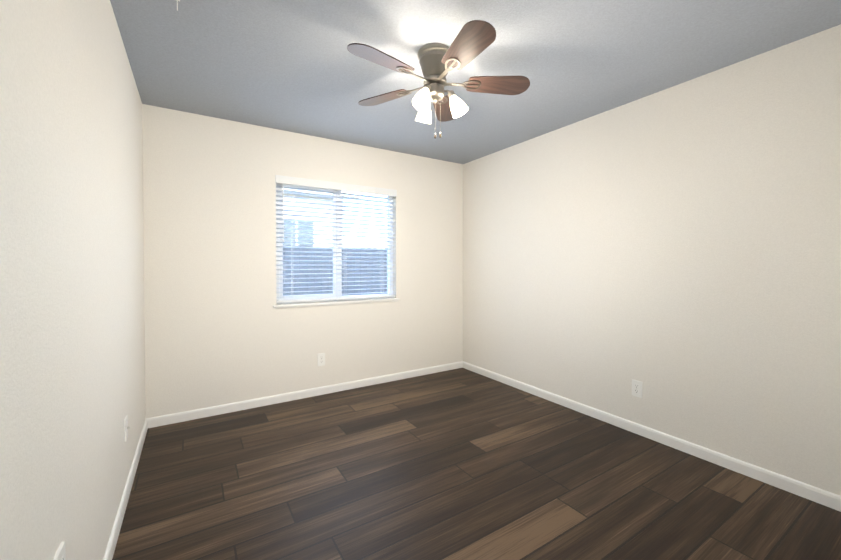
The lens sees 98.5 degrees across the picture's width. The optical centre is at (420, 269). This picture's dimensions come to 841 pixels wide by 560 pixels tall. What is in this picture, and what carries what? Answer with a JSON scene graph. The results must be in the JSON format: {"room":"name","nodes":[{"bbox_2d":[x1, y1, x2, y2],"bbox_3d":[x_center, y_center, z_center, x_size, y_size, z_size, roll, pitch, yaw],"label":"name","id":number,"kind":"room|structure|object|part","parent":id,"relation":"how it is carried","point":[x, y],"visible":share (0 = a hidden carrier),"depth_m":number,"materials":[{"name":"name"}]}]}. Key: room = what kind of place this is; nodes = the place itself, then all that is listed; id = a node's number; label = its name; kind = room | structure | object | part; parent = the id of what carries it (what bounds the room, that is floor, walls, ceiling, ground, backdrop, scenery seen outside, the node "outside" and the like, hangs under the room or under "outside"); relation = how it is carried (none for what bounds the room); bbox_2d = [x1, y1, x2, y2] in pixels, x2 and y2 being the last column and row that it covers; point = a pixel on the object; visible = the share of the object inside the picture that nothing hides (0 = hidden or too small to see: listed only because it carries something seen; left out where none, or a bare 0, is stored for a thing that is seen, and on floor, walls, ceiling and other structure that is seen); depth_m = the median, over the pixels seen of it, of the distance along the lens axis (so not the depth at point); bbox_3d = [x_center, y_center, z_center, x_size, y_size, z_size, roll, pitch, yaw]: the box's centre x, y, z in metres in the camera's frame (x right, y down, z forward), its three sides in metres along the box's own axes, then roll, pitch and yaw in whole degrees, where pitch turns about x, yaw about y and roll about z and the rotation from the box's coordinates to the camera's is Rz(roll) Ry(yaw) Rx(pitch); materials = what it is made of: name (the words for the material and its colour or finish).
{"room":"empty bedroom","nodes":[
{"label":"empty bedroom","id":0,"kind":"room"},
{"bbox_2d":[0,0,145,559],"bbox_3d":[-0.928,0.007,0.765,0.140,2.440,4.825,-1,1,-32],"label":"wall","id":1,"kind":"structure","parent":0,"point":[72,353],"depth_m":1.06,"materials":[{"name":"beige paint"}]},
{"bbox_2d":[54,541,65,559],"bbox_3d":[-0.957,0.799,0.962,0.007,0.118,0.072,-1,1,-32],"label":"outlet","id":2,"kind":"object","parent":1,"relation":"attached to","point":[60,552],"visible":0.92,"depth_m":0.96,"materials":[{"name":"white plastic"}]},
{"bbox_2d":[124,415,129,441],"bbox_3d":[-1.558,0.840,1.926,0.018,0.118,0.072,-1,1,-32],"label":"wall jack","id":3,"kind":"object","parent":1,"relation":"attached to","point":[126,427],"visible":1,"depth_m":1.91,"materials":[{"name":"white plastic"}]},
{"bbox_3d":[-1.562,0.840,1.923,0.007,0.118,0.072,-1,1,-32],"label":"plate","id":4,"kind":"part","parent":3,"relation":"part of","materials":[{"name":"white plastic"}]},
{"bbox_2d":[103,418,150,559],"bbox_3d":[-1.178,1.182,1.322,0.013,0.074,3.365,-1,1,-32],"label":"baseboard","id":5,"kind":"structure","parent":1,"relation":"attached to","point":[110,549],"depth_m":1.83,"materials":[{"name":"white wood"}]},
{"bbox_2d":[142,104,462,417],"bbox_3d":[-0.823,-0.035,3.600,3.060,2.440,0.140,-1,1,-32],"label":"wall","id":6,"kind":"structure","parent":0,"point":[220,329],"depth_m":3.15,"materials":[{"name":"beige paint"}]},
{"bbox_2d":[151,361,462,427],"bbox_3d":[-0.782,1.149,3.552,3.000,0.074,0.013,-1,1,-32],"label":"baseboard","id":7,"kind":"structure","parent":6,"relation":"attached to","point":[162,420],"depth_m":3.29,"materials":[{"name":"white wood"}]},
{"bbox_2d":[317,353,324,365],"bbox_3d":[-0.944,0.853,3.449,0.072,0.118,0.007,-1,1,-32],"label":"outlet","id":8,"kind":"object","parent":6,"relation":"attached to","point":[319,359],"visible":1,"depth_m":3.44,"materials":[{"name":"white plastic"}]},
{"bbox_2d":[276,183,394,303],"bbox_3d":[-0.810,-0.270,3.605,1.210,1.150,0.114,-1,1,-32],"label":"window","id":9,"kind":"structure","parent":6,"relation":"in","point":[337,240],"depth_m":3.56,"materials":[{"name":"white plastic"}]},
{"bbox_3d":[-0.794,0.281,3.587,1.198,0.020,0.052,-1,1,-32],"label":"window blind bottom rail","id":10,"kind":"part","parent":9,"relation":"part of","materials":[{"name":"white plastic"}]},
{"bbox_2d":[275,175,396,196],"bbox_3d":[-0.788,-0.812,3.562,1.218,0.072,0.074,-1,1,-32],"label":"blind headrail","id":11,"kind":"object","parent":9,"relation":"attached to","point":[288,180],"visible":0.88,"depth_m":3.49,"materials":[{"name":"white plastic"}]},
{"bbox_2d":[282,184,292,297],"bbox_3d":[-1.199,-0.258,3.300,0.050,1.086,0.110,0,1,25],"label":"blind cord","id":12,"kind":"object","parent":11,"relation":"hanging from","point":[292,227],"depth_m":3.30,"materials":[{"name":"white plastic"}]},
{"bbox_2d":[273,298,399,308],"bbox_3d":[-0.785,0.323,3.573,1.270,0.034,0.098,-1,1,-32],"label":"window sill","id":13,"kind":"structure","parent":6,"relation":"attached to","point":[312,304],"depth_m":3.50,"materials":[{"name":"white wood"}]},
{"bbox_2d":[110,0,840,163],"bbox_3d":[0.426,-1.255,1.599,3.540,0.060,4.825,-1,1,-32],"label":"ceiling","id":14,"kind":"structure","parent":0,"point":[295,66],"depth_m":2.08,"materials":[{"name":"white paint"}]},
{"bbox_2d":[347,20,529,138],"bbox_3d":[0.072,-0.985,2.033,1.040,0.493,1.045,-1,1,-32],"label":"ceiling fan","id":15,"kind":"object","parent":14,"relation":"hanging from","point":[473,39],"visible":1,"depth_m":1.99,"materials":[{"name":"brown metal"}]},
{"bbox_2d":[112,368,840,559],"bbox_3d":[0.426,1.244,1.636,3.540,0.060,4.825,-1,1,-32],"label":"floor","id":16,"kind":"structure","parent":0,"point":[460,464],"depth_m":1.99,"materials":[{"name":"wood"}]},
{"bbox_2d":[463,24,840,495],"bbox_3d":[1.465,-0.025,2.970,0.140,2.440,3.645,-1,1,-32],"label":"wall","id":17,"kind":"structure","parent":0,"point":[675,250],"depth_m":2.37,"materials":[{"name":"beige paint"}]},
{"bbox_2d":[632,379,641,397],"bbox_3d":[1.586,0.869,2.654,0.007,0.118,0.072,-1,1,-32],"label":"outlet","id":18,"kind":"object","parent":17,"relation":"attached to","point":[639,394],"visible":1,"depth_m":2.65,"materials":[{"name":"white plastic"}]},
{"bbox_2d":[463,361,840,511],"bbox_3d":[1.401,1.158,2.947,0.013,0.074,3.365,-1,1,-32],"label":"baseboard","id":19,"kind":"structure","parent":17,"relation":"attached to","point":[811,493],"depth_m":2.37,"materials":[{"name":"white wood"}]},
{"label":"outside","id":20,"kind":"structure","parent":0,"visible":0},
{"bbox_3d":[-12.654,1.152,29.564,70.000,0.100,56.375,-1,1,-32],"label":"ground","id":21,"kind":"structure","parent":20,"visible":0},
{"bbox_2d":[283,193,332,246],"bbox_3d":[-11.327,-0.442,10.503,15.950,3.650,8.000,-1,1,-32],"label":"siding","id":22,"kind":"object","parent":21,"relation":"on","point":[319,219],"depth_m":10.95,"materials":[{"name":"white"}]},
{"bbox_2d":[283,190,359,198],"bbox_3d":[-9.009,-2.189,6.938,16.700,0.050,0.460,-1,1,-32],"label":"soffit","id":23,"kind":"structure","parent":22,"relation":"attached to","point":[319,193],"depth_m":10.50,"materials":[{"name":"white plastic"}]},
{"bbox_2d":[283,188,361,262],"bbox_3d":[-9.030,-0.465,6.997,16.700,3.800,0.580,-1,1,-32],"label":"trim","id":24,"kind":"structure","parent":22,"relation":"attached to","point":[301,218],"depth_m":10.85,"materials":[{"name":"white plastic"}]},
{"bbox_2d":[283,220,313,261],"bbox_3d":[-3.628,-0.843,10.611,1.000,1.250,0.008,-1,1,-32],"label":"glass","id":25,"kind":"object","parent":24,"relation":"attached to","point":[303,236],"depth_m":10.65,"materials":[{"name":"grey"}]},
{"bbox_2d":[283,245,386,303],"bbox_3d":[-1.006,0.449,8.350,25.106,1.932,0.149,-1,1,-32],"label":"fence","id":26,"kind":"object","parent":21,"relation":"on","point":[368,286],"depth_m":7.69,"materials":[{"name":"blue wood"}]}
]}

